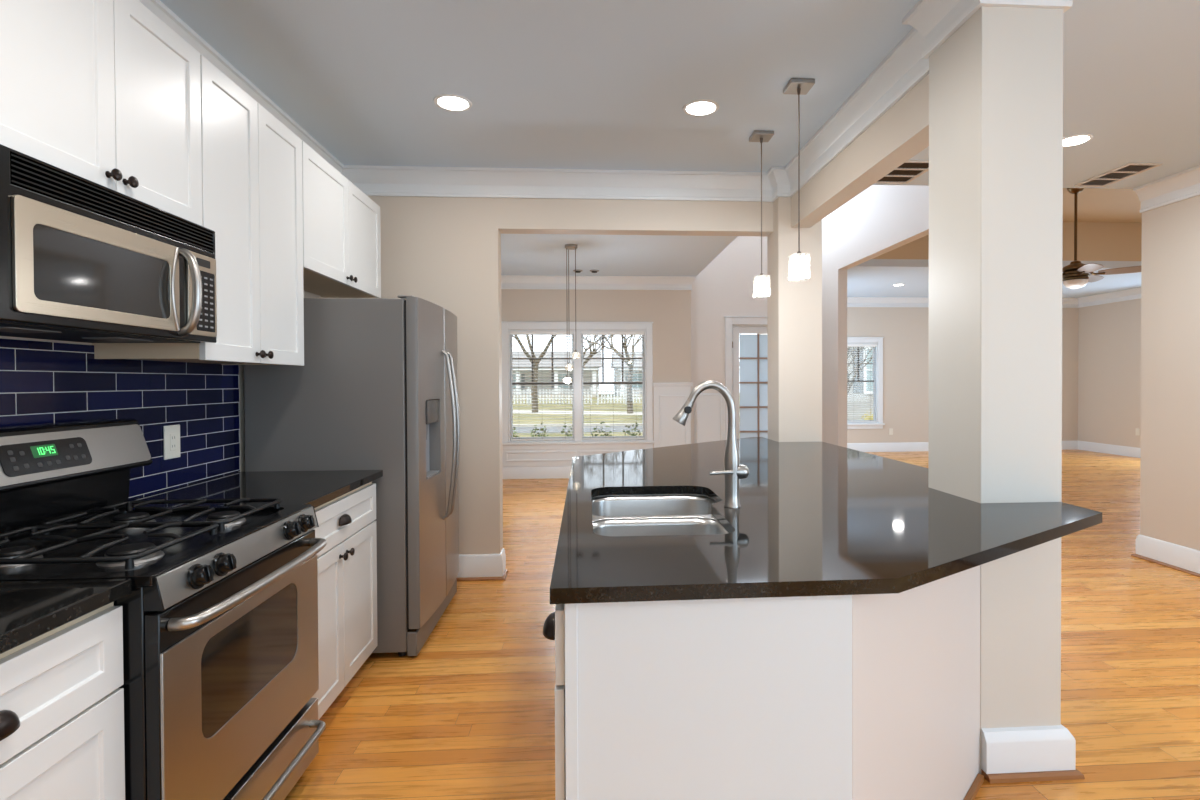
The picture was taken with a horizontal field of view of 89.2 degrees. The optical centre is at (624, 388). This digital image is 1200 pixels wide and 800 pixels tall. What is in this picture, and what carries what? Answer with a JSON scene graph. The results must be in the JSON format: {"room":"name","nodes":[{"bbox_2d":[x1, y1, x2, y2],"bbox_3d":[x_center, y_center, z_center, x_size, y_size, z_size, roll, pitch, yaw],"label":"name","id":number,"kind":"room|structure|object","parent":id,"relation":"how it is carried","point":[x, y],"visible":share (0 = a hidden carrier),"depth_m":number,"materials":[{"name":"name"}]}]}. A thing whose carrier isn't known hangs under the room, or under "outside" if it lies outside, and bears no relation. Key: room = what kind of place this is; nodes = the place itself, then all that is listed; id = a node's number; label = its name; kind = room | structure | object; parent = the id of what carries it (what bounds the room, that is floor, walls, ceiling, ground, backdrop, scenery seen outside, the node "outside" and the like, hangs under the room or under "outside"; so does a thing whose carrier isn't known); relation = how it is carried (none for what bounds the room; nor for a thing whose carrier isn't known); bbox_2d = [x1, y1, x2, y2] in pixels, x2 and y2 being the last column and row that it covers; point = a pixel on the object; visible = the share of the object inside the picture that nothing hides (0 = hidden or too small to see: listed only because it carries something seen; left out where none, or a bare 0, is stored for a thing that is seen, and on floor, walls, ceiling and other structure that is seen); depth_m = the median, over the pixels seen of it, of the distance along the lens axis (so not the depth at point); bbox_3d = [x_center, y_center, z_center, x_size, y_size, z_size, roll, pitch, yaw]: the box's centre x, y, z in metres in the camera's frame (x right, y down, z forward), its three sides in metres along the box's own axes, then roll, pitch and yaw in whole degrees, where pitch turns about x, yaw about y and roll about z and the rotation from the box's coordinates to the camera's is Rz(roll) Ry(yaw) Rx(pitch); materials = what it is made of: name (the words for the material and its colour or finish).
{"room":"kitchen","nodes":[
{"label":"kitchen","id":0,"kind":"room"},
{"bbox_2d":[0,290,329,471],"bbox_3d":[-1.886,-1.396,2.696,0.150,5.400,11.450,0,1,-4],"label":"wall","id":1,"kind":"structure","parent":0,"point":[306,294],"depth_m":2.88,"materials":[{"name":"beige paint"}]},
{"bbox_2d":[0,0,201,225],"bbox_3d":[-1.544,-0.816,1.631,0.390,0.585,0.762,0,1,-4],"label":"upper cabinet","id":2,"kind":"object","parent":1,"relation":"attached to","point":[106,93],"visible":0.87,"depth_m":1.62,"materials":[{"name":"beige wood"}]},
{"bbox_2d":[0,144,216,342],"bbox_3d":[-1.497,-0.331,1.637,0.461,0.376,0.755,0,1,-4],"label":"microwave","id":3,"kind":"object","parent":2,"relation":"attached to","point":[82,259],"visible":1,"depth_m":1.53,"materials":[{"name":"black metal"}]},
{"bbox_2d":[0,338,239,499],"bbox_3d":[-1.724,0.132,1.524,0.008,0.540,2.656,0,1,-4],"label":"backsplash","id":4,"kind":"structure","parent":1,"relation":"attached to","point":[41,382],"depth_m":2.22,"materials":[{"name":"blue tile"}]},
{"bbox_2d":[163,424,179,459],"bbox_3d":[-1.769,0.208,2.380,0.010,0.131,0.091,0,1,-4],"label":"wall outlet","id":5,"kind":"object","parent":4,"relation":"attached to","point":[171,433],"visible":1,"depth_m":2.37,"materials":[{"name":"beige plastic"}]},
{"bbox_2d":[170,433,176,450],"bbox_3d":[-1.766,0.208,2.381,0.002,0.067,0.035,0,1,-4],"label":"receptacle","id":6,"kind":"object","parent":5,"relation":"attached to","point":[173,436],"depth_m":2.38,"materials":[{"name":"beige plastic"}]},
{"bbox_2d":[92,55,303,365],"bbox_3d":[-1.590,-0.608,2.376,0.390,1.017,0.719,0,1,-4],"label":"upper cabinet","id":7,"kind":"object","parent":1,"relation":"attached to","point":[252,202],"visible":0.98,"depth_m":2.31,"materials":[{"name":"beige wood"}]},
{"bbox_2d":[302,141,380,297],"bbox_3d":[-1.647,-0.842,3.257,0.390,0.569,1.042,0,1,-4],"label":"upper cabinet","id":8,"kind":"object","parent":1,"relation":"attached to","point":[342,232],"visible":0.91,"depth_m":3.19,"materials":[{"name":"beige wood"}]},
{"bbox_2d":[138,0,928,201],"bbox_3d":[-0.175,-1.335,0.746,3.018,0.178,6.740,0,1,-4],"label":"trim","id":9,"kind":"structure","parent":1,"relation":"attached to","point":[904,67],"depth_m":4.02,"materials":[{"name":"white paint"}]},
{"bbox_2d":[503,466,570,478],"bbox_3d":[-0.470,1.170,6.427,3.118,0.168,4.280,0,1,-4],"label":"baseboard","id":10,"kind":"structure","parent":1,"relation":"attached to","point":[525,472],"depth_m":8.36,"materials":[{"name":"white paint"}]},
{"bbox_2d":[501,275,696,290],"bbox_3d":[-0.457,-1.437,6.398,3.168,0.178,4.280,0,1,-4],"label":"trim","id":11,"kind":"structure","parent":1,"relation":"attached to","point":[507,281],"depth_m":8.37,"materials":[{"name":"white paint"}]},
{"bbox_2d":[368,196,772,554],"bbox_3d":[-0.430,-0.091,4.191,2.930,2.743,0.140,0,1,-4],"label":"wall","id":12,"kind":"structure","parent":0,"point":[445,252],"depth_m":4.09,"materials":[{"name":"beige paint"}]},
{"bbox_2d":[457,548,505,577],"bbox_3d":[-1.349,1.202,4.067,1.095,0.168,0.161,0,1,-11],"label":"baseboard","id":13,"kind":"structure","parent":12,"relation":"attached to","point":[470,565],"depth_m":4.08,"materials":[{"name":"white paint"}]},
{"bbox_2d":[457,570,508,580],"bbox_3d":[-1.331,1.276,4.069,1.094,0.019,0.178,0,1,-10],"label":"trim","id":14,"kind":"structure","parent":12,"relation":"attached to","point":[506,571],"depth_m":4.07,"materials":[{"name":"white wood"}]},
{"bbox_2d":[501,289,690,466],"bbox_3d":[-0.615,-0.159,8.472,3.100,2.780,0.150,0,1,-4],"label":"wall","id":15,"kind":"structure","parent":0,"point":[669,311],"depth_m":8.43,"materials":[{"name":"beige paint"}]},
{"bbox_2d":[501,321,654,449],"bbox_3d":[-0.642,-0.047,8.436,2.116,1.758,0.180,0,1,-4],"label":"window","id":16,"kind":"structure","parent":15,"relation":"in","point":[507,326],"depth_m":8.39,"materials":[{"name":"white paint"}]},
{"bbox_2d":[510,331,573,440],"bbox_3d":[-1.129,-0.042,8.381,0.872,1.499,0.052,0,1,-4],"label":"window blind","id":17,"kind":"object","parent":16,"relation":"attached to","point":[518,333],"visible":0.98,"depth_m":8.37,"materials":[{"name":"white plastic"}]},
{"bbox_2d":[581,331,644,439],"bbox_3d":[-0.151,-0.047,8.442,0.872,1.499,0.052,0,1,-4],"label":"window blind","id":18,"kind":"object","parent":16,"relation":"attached to","point":[582,332],"visible":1,"depth_m":8.42,"materials":[{"name":"white plastic"}]},
{"bbox_2d":[502,386,690,466],"bbox_3d":[-0.606,0.512,8.399,3.082,1.100,0.012,0,1,-4],"label":"wainscoting","id":19,"kind":"structure","parent":15,"relation":"attached to","point":[672,432],"depth_m":8.46,"materials":[{"name":"white paint"}]},
{"bbox_2d":[506,395,686,461],"bbox_3d":[-0.376,0.544,8.401,2.500,0.895,0.012,0,1,-4],"label":"trim","id":20,"kind":"structure","parent":15,"relation":"attached to","point":[660,396],"depth_m":8.39,"materials":[{"name":"white paint"}]},
{"bbox_2d":[653,383,692,386],"bbox_3d":[0.682,-0.059,8.459,0.555,0.054,0.040,0,1,-4],"label":"trim","id":21,"kind":"structure","parent":15,"relation":"attached to","point":[654,384],"depth_m":8.45,"materials":[{"name":"white paint"}]},
{"bbox_2d":[160,0,1199,275],"bbox_3d":[1.137,-1.558,2.820,5.900,0.207,11.320,0,1,-4],"label":"ceiling","id":22,"kind":"structure","parent":0,"point":[549,84],"depth_m":2.86,"materials":[{"name":"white paint"}]},
{"bbox_2d":[434,94,471,110],"bbox_3d":[-0.865,-1.443,3.074,0.188,0.010,0.188,0,1,-4],"label":"recessed light","id":23,"kind":"object","parent":22,"relation":"in","point":[451,102],"visible":1,"depth_m":3.05,"materials":[{"name":"white paint"}]},
{"bbox_2d":[563,244,579,383],"bbox_3d":[-0.561,-0.790,6.479,0.184,1.469,0.172,0,1,-4],"label":"cluster","id":24,"kind":"object","parent":22,"relation":"hanging from","point":[567,246],"visible":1,"depth_m":6.44,"materials":[{"name":"grey metal"}]},
{"bbox_2d":[683,99,718,115],"bbox_3d":[0.398,-1.449,3.143,0.188,0.010,0.188,0,1,-4],"label":"recessed light","id":25,"kind":"object","parent":22,"relation":"in","point":[701,107],"visible":1,"depth_m":3.12,"materials":[{"name":"white paint"}]},
{"bbox_2d":[749,130,773,297],"bbox_3d":[0.790,-0.995,3.496,0.116,0.930,0.116,0,1,-4],"label":"pendant lamp","id":26,"kind":"object","parent":22,"relation":"hanging from","point":[757,136],"visible":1,"depth_m":3.49,"materials":[{"name":"white glass"}]},
{"bbox_2d":[783,78,814,280],"bbox_3d":[0.837,-0.988,2.908,0.116,0.930,0.116,0,1,-4],"label":"pendant lamp","id":27,"kind":"object","parent":22,"relation":"hanging from","point":[794,86],"visible":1,"depth_m":2.90,"materials":[{"name":"white glass"}]},
{"bbox_2d":[791,74,928,227],"bbox_3d":[1.245,-1.268,3.217,0.127,0.383,1.768,0,1,-4],"label":"beam","id":28,"kind":"structure","parent":22,"relation":"attached to","point":[902,132],"depth_m":3.01,"materials":[{"name":"beige paint"}]},
{"bbox_2d":[876,160,928,182],"bbox_3d":[1.902,-1.468,4.122,0.270,0.009,0.420,0,1,-4],"label":"ceiling vent","id":29,"kind":"object","parent":22,"relation":"in","point":[910,170],"visible":0.77,"depth_m":4.13,"materials":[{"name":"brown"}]},
{"bbox_2d":[1063,134,1092,146],"bbox_3d":[2.657,-1.465,3.593,0.188,0.010,0.188,0,1,-4],"label":"recessed light","id":30,"kind":"object","parent":22,"relation":"in","point":[1072,140],"visible":0.77,"depth_m":3.56,"materials":[{"name":"white paint"}]},
{"bbox_2d":[1074,163,1161,186],"bbox_3d":[3.400,-1.476,4.201,0.230,0.009,0.450,0,1,-4],"label":"ceiling vent","id":31,"kind":"object","parent":22,"relation":"in","point":[1125,171],"visible":1,"depth_m":4.18,"materials":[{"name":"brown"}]},
{"bbox_2d":[691,236,767,443],"bbox_3d":[1.740,-1.483,8.756,1.830,5.400,0.150,0,1,-4],"label":"wall","id":32,"kind":"structure","parent":0,"point":[725,286],"depth_m":8.66,"materials":[{"name":"white paint"}]},
{"bbox_2d":[696,394,721,442],"bbox_3d":[1.206,0.518,8.652,0.370,0.885,0.012,0,1,-4],"label":"trim","id":33,"kind":"structure","parent":32,"relation":"attached to","point":[720,395],"depth_m":8.65,"materials":[{"name":"white paint"}]},
{"bbox_2d":[694,393,724,442],"bbox_3d":[1.223,0.556,8.665,0.445,0.990,0.010,0,1,-4],"label":"wall panel","id":34,"kind":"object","parent":32,"relation":"attached to","point":[708,407],"depth_m":8.66,"materials":[{"name":"white paint"}]},
{"bbox_2d":[724,316,767,439],"bbox_3d":[1.934,0.090,8.761,1.020,2.253,0.160,0,1,-4],"label":"door","id":35,"kind":"structure","parent":32,"relation":"in","point":[753,330],"depth_m":8.74,"materials":[{"name":"white paint"}]},
{"bbox_2d":[284,449,1199,799],"bbox_3d":[3.647,1.299,4.403,11.380,0.080,14.100,0,1,-4],"label":"floor","id":36,"kind":"structure","parent":0,"point":[470,716],"depth_m":2.64,"materials":[{"name":"brown wood"}]},
{"bbox_2d":[0,602,124,799],"bbox_3d":[-1.349,0.880,0.979,0.680,0.882,0.593,0,1,-4],"label":"base cabinet","id":37,"kind":"object","parent":36,"relation":"on","point":[62,699],"visible":0.98,"depth_m":1.15,"materials":[{"name":"beige wood"}]},
{"bbox_2d":[0,579,131,653],"bbox_3d":[-1.352,0.424,0.895,0.667,0.032,0.748,0,1,-4],"label":"countertop","id":38,"kind":"structure","parent":37,"relation":"on","point":[29,610],"depth_m":1.16,"materials":[{"name":"black stone"}]},
{"bbox_2d":[0,419,326,799],"bbox_3d":[-1.321,0.707,1.661,0.764,1.212,0.758,0,1,-4],"label":"gas range","id":39,"kind":"object","parent":36,"relation":"on","point":[221,662],"visible":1,"depth_m":1.60,"materials":[{"name":"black metal"}]},
{"bbox_2d":[0,505,311,585],"bbox_3d":[-1.347,0.407,1.655,0.636,0.022,0.758,0,1,-4],"label":"cooktop","id":40,"kind":"object","parent":39,"relation":"in","point":[172,565],"depth_m":1.58,"materials":[{"name":"black metal"}]},
{"bbox_2d":[311,482,377,719],"bbox_3d":[-1.441,0.864,2.436,0.680,0.882,0.787,0,1,-4],"label":"base cabinet","id":41,"kind":"object","parent":36,"relation":"on","point":[347,564],"visible":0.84,"depth_m":2.47,"materials":[{"name":"beige wood"}]},
{"bbox_2d":[129,470,382,507],"bbox_3d":[-1.450,0.406,2.449,0.667,0.032,0.828,0,1,-4],"label":"countertop","id":42,"kind":"structure","parent":41,"relation":"on","point":[314,488],"depth_m":2.42,"materials":[{"name":"black stone"}]},
{"bbox_2d":[244,295,459,655],"bbox_3d":[-1.362,0.421,3.338,0.896,1.747,0.911,0,1,-4],"label":"refrigerator","id":43,"kind":"object","parent":36,"relation":"on","point":[376,386],"visible":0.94,"depth_m":2.90,"materials":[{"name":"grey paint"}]},
{"bbox_2d":[543,487,983,799],"bbox_3d":[0.454,0.852,2.688,1.432,0.882,2.816,0,1,-4],"label":"base cabinet","id":44,"kind":"object","parent":36,"relation":"on","point":[864,696],"visible":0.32,"depth_m":1.27,"materials":[{"name":"white paint"}]},
{"bbox_2d":[550,437,1101,603],"bbox_3d":[0.585,0.391,2.864,1.671,0.032,3.206,0,1,-4],"label":"countertop","id":45,"kind":"structure","parent":44,"relation":"on","point":[811,518],"depth_m":1.68,"materials":[{"name":"black stone"}]},
{"bbox_2d":[592,494,727,535],"bbox_3d":[0.121,0.522,2.013,0.506,0.203,0.818,0,1,-4],"label":"sink","id":46,"kind":"object","parent":45,"relation":"in","point":[632,514],"visible":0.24,"depth_m":2.32,"materials":[{"name":"silver metal"}]},
{"bbox_2d":[673,381,748,507],"bbox_3d":[0.284,0.180,1.988,0.252,0.414,0.062,0,1,-4],"label":"kitchen faucet","id":47,"kind":"object","parent":45,"relation":"on","point":[734,471],"visible":1,"depth_m":1.98,"materials":[{"name":"grey metal"}]},
{"bbox_2d":[928,6,1062,773],"bbox_3d":[1.323,-0.076,2.193,0.286,2.743,0.312,0,1,-4],"label":"column","id":48,"kind":"structure","parent":36,"relation":"on","point":[996,83],"depth_m":2.04,"materials":[{"name":"grey paint"}]},
{"bbox_2d":[902,0,1072,58],"bbox_3d":[1.317,-1.359,2.178,0.422,0.178,0.448,0,1,-4],"label":"trim","id":49,"kind":"structure","parent":48,"relation":"attached to","point":[936,21],"depth_m":2.19,"materials":[{"name":"white paint"}]},
{"bbox_2d":[981,725,1075,773],"bbox_3d":[1.346,1.207,2.195,0.310,0.136,0.340,0,1,-4],"label":"baseboard","id":50,"kind":"structure","parent":48,"relation":"attached to","point":[1031,748],"depth_m":2.03,"materials":[{"name":"white paint"}]},
{"bbox_2d":[981,768,1084,783],"bbox_3d":[1.356,1.285,2.187,0.328,0.020,0.358,0,1,-4],"label":"trim","id":51,"kind":"structure","parent":48,"relation":"attached to","point":[1064,774],"depth_m":2.01,"materials":[{"name":"brown wood"}]},
{"bbox_2d":[767,197,821,441],"bbox_3d":[1.185,-0.100,4.237,0.300,2.743,0.250,0,1,-4],"label":"column","id":52,"kind":"object","parent":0,"point":[794,307],"visible":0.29,"depth_m":4.11,"materials":[{"name":"beige paint"}]},
{"bbox_2d":[822,185,928,447],"bbox_3d":[2.776,-1.477,7.819,0.120,5.400,6.710,0,1,-4],"label":"wall","id":53,"kind":"structure","parent":0,"point":[881,219],"depth_m":7.65,"materials":[{"name":"white paint"}]},
{"bbox_2d":[847,307,1077,442],"bbox_3d":[5.703,-0.632,11.450,6.170,3.600,0.150,0,1,-4],"label":"wall","id":54,"kind":"structure","parent":0,"point":[904,330],"depth_m":11.35,"materials":[{"name":"beige paint"}]},
{"bbox_2d":[847,337,884,428],"bbox_3d":[4.261,-0.108,11.330,1.146,1.708,0.180,0,1,-4],"label":"window","id":55,"kind":"structure","parent":54,"relation":"in","point":[878,355],"depth_m":11.30,"materials":[{"name":"white paint"}]},
{"bbox_2d":[847,344,876,421],"bbox_3d":[4.262,-0.105,11.305,0.882,1.449,0.052,0,1,-4],"label":"window blind","id":56,"kind":"object","parent":55,"relation":"attached to","point":[848,345],"visible":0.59,"depth_m":11.30,"materials":[{"name":"white plastic"}]},
{"bbox_2d":[847,287,1140,307],"bbox_3d":[5.723,-1.595,9.862,6.020,0.178,3.000,0,1,-4],"label":"trim","id":57,"kind":"structure","parent":54,"relation":"attached to","point":[1135,293],"depth_m":11.27,"materials":[{"name":"white paint"}]},
{"bbox_2d":[847,441,1140,457],"bbox_3d":[5.688,1.093,10.642,6.020,0.168,1.500,0,1,-4],"label":"baseboard","id":58,"kind":"structure","parent":54,"relation":"attached to","point":[1066,445],"depth_m":11.31,"materials":[{"name":"white paint"}]},
{"bbox_2d":[847,259,1140,297],"bbox_3d":[5.722,-1.734,9.861,6.020,0.100,3.000,0,1,-4],"label":"ceiling","id":59,"kind":"structure","parent":0,"point":[873,277],"depth_m":9.29,"materials":[{"name":"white paint"}]},
{"bbox_2d":[873,222,1141,260],"bbox_3d":[5.811,-2.033,8.420,6.020,0.530,0.120,0,1,-4],"label":"wall","id":60,"kind":"structure","parent":0,"point":[1096,241],"depth_m":8.40,"materials":[{"name":"beige paint"}]},
{"bbox_2d":[1063,188,1141,222],"bbox_3d":[5.911,-2.344,8.012,6.170,0.100,7.000,0,1,-4],"label":"vault","id":61,"kind":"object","parent":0,"point":[1093,204],"visible":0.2,"depth_m":7.63,"materials":[{"name":"beige paint"}]},
{"bbox_2d":[1062,188,1140,288],"bbox_3d":[5.026,-1.699,6.829,1.250,1.152,1.270,0,1,-4],"label":"ceiling fan","id":62,"kind":"object","parent":61,"relation":"hanging from","point":[1075,275],"visible":0.94,"depth_m":6.74,"materials":[{"name":"brown wood"}]},
{"bbox_2d":[1078,299,1140,447],"bbox_3d":[8.923,-0.610,8.211,0.150,3.600,6.720,0,1,-4],"label":"wall","id":63,"kind":"structure","parent":0,"point":[1109,334],"depth_m":10.85,"materials":[{"name":"beige paint"}]},
{"bbox_2d":[1140,195,1199,550],"bbox_3d":[4.148,-0.075,0.952,0.140,2.743,7.180,0,1,-4],"label":"wall","id":64,"kind":"structure","parent":0,"point":[1170,262],"depth_m":4.30,"materials":[{"name":"beige paint"}]},
{"bbox_2d":[1131,554,1199,576],"bbox_3d":[4.125,1.285,1.135,0.177,0.019,6.917,0,1,-4],"label":"trim","id":65,"kind":"structure","parent":64,"relation":"attached to","point":[1134,555],"depth_m":4.30,"materials":[{"name":"brown wood"}]},
{"bbox_2d":[1133,165,1199,212],"bbox_3d":[4.029,-1.359,1.080,0.068,0.178,6.880,0,1,-4],"label":"trim","id":66,"kind":"structure","parent":64,"relation":"attached to","point":[1183,185],"depth_m":4.27,"materials":[{"name":"white paint"}]},
{"bbox_2d":[1136,534,1199,573],"bbox_3d":[4.135,1.210,1.125,0.158,0.168,6.898,0,1,-4],"label":"baseboard","id":67,"kind":"structure","parent":64,"relation":"attached to","point":[1183,557],"depth_m":4.30,"materials":[{"name":"white paint"}]},
{"label":"outside","id":68,"kind":"structure","parent":0,"visible":0},
{"bbox_2d":[513,394,739,437],"bbox_3d":[1.891,1.194,49.609,130.000,0.100,81.250,0,1,-4],"label":"lawn","id":69,"kind":"structure","parent":68,"point":[637,407],"depth_m":30.69,"materials":[{"name":"green plant"}]},
{"bbox_2d":[530,423,548,436],"bbox_3d":[-1.364,1.075,9.792,0.496,1.090,0.384,0,1,-4],"label":"shrub","id":70,"kind":"object","parent":69,"relation":"on","point":[535,429],"visible":0.09,"depth_m":9.76,"materials":[{"name":"green plant"}]},
{"bbox_2d":[513,387,591,404],"bbox_3d":[-7.186,0.556,45.727,9.520,1.350,0.182,0,1,-4],"label":"picket fence","id":71,"kind":"object","parent":69,"relation":"on","point":[587,391],"visible":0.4,"depth_m":45.75,"materials":[{"name":"grey wood"}]},
{"bbox_2d":[513,352,601,396],"bbox_3d":[-10.504,-1.903,75.923,15.400,5.600,10.100,0,1,-4],"label":"neighbor house","id":72,"kind":"structure","parent":69,"relation":"on","point":[591,368],"depth_m":73.65,"materials":[{"name":"grey"}]},
{"bbox_2d":[521,374,524,389],"bbox_3d":[-12.200,-0.865,73.352,0.400,1.900,0.039,0,1,-4],"label":"shutter","id":73,"kind":"object","parent":72,"relation":"hanging from","point":[521,374],"depth_m":73.32,"materials":[{"name":"grey"}]},
{"bbox_2d":[561,423,572,436],"bbox_3d":[-0.866,1.084,9.833,0.492,1.065,0.376,0,1,-4],"label":"shrub","id":74,"kind":"object","parent":69,"relation":"on","point":[568,434],"visible":0.04,"depth_m":9.82,"materials":[{"name":"green plant"}]},
{"bbox_2d":[583,335,613,365],"bbox_3d":[-1.950,-2.218,39.301,4.694,7.047,4.205,0,1,-17],"label":"bare tree","id":75,"kind":"object","parent":69,"relation":"on","point":[591,353],"visible":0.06,"depth_m":39.51,"materials":[{"name":"grey plant"}]},
{"bbox_2d":[591,422,611,435],"bbox_3d":[-0.349,1.074,9.856,0.486,1.081,0.390,0,1,-4],"label":"shrub","id":76,"kind":"object","parent":69,"relation":"on","point":[601,422],"visible":0.09,"depth_m":9.86,"materials":[{"name":"green plant"}]},
{"bbox_2d":[597,387,641,404],"bbox_3d":[2.295,0.505,46.324,8.720,1.350,0.182,0,1,-4],"label":"picket fence","id":77,"kind":"object","parent":69,"relation":"on","point":[598,391],"visible":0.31,"depth_m":46.05,"materials":[{"name":"grey wood"}]},
{"bbox_2d":[513,410,739,414],"bbox_3d":[-3.147,1.315,36.518,63.707,0.008,7.418,0,1,14],"label":"footpath","id":78,"kind":"structure","parent":69,"relation":"on","point":[514,411],"depth_m":33.99,"materials":[{"name":"concrete"}]},
{"bbox_2d":[512,335,555,411],"bbox_3d":[-5.063,-2.823,34.515,8.274,8.396,6.989,-1,1,-24],"label":"bare tree","id":79,"kind":"object","parent":78,"relation":"on","point":[535,362],"visible":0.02,"depth_m":34.60,"materials":[{"name":"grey plant"}]},
{"bbox_2d":[583,335,641,413],"bbox_3d":[-0.124,-2.196,32.841,6.244,7.161,7.879,0,1,-4],"label":"bare tree","id":80,"kind":"object","parent":78,"relation":"on","point":[629,363],"visible":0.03,"depth_m":33.06,"materials":[{"name":"grey plant"}]},
{"bbox_2d":[513,425,739,432],"bbox_3d":[3.601,1.446,22.489,130.000,0.008,2.800,0,1,-4],"label":"road","id":81,"kind":"structure","parent":69,"relation":"on","point":[616,428],"depth_m":22.06,"materials":[{"name":"grey asphalt"}]},
{"bbox_2d":[513,422,739,426],"bbox_3d":[3.503,1.382,24.035,130.000,0.100,0.300,0,1,-4],"label":"kerb","id":82,"kind":"object","parent":69,"relation":"on","point":[615,424],"depth_m":23.52,"materials":[{"name":"concrete"}]},
{"bbox_2d":[623,423,640,435],"bbox_3d":[0.132,1.078,9.897,0.478,1.066,0.372,0,1,-4],"label":"shrub","id":83,"kind":"object","parent":69,"relation":"on","point":[636,425],"visible":0.12,"depth_m":9.88,"materials":[{"name":"green plant"}]},
{"bbox_2d":[611,352,739,395],"bbox_3d":[6.499,-2.005,77.996,16.000,5.600,10.100,0,1,-4],"label":"neighbor house","id":84,"kind":"structure","parent":69,"relation":"on","point":[616,364],"depth_m":75.21,"materials":[{"name":"grey"}]},
{"bbox_2d":[847,347,871,394],"bbox_3d":[6.932,-0.628,17.754,2.810,4.288,3.259,0,1,-4],"label":"bare tree","id":85,"kind":"object","parent":69,"relation":"on","point":[848,348],"visible":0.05,"depth_m":17.85,"materials":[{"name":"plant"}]},
{"bbox_2d":[847,347,872,419],"bbox_3d":[11.565,-2.448,27.757,10.200,7.600,7.000,0,1,-4],"label":"neighbor house","id":86,"kind":"structure","parent":69,"relation":"on","point":[850,399],"depth_m":24.64,"materials":[{"name":"grey"}]},
{"bbox_2d":[853,348,862,392],"bbox_3d":[9.477,-0.752,24.618,0.400,1.800,0.039,0,1,-4],"label":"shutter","id":87,"kind":"object","parent":86,"relation":"hanging from","point":[861,355],"depth_m":24.60,"materials":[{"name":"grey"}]},
{"bbox_2d":[861,409,872,419],"bbox_3d":[8.030,1.020,19.156,1.374,0.896,0.968,0,1,-4],"label":"shrub","id":88,"kind":"object","parent":69,"relation":"on","point":[865,417],"visible":0.06,"depth_m":19.07,"materials":[{"name":"plant"}]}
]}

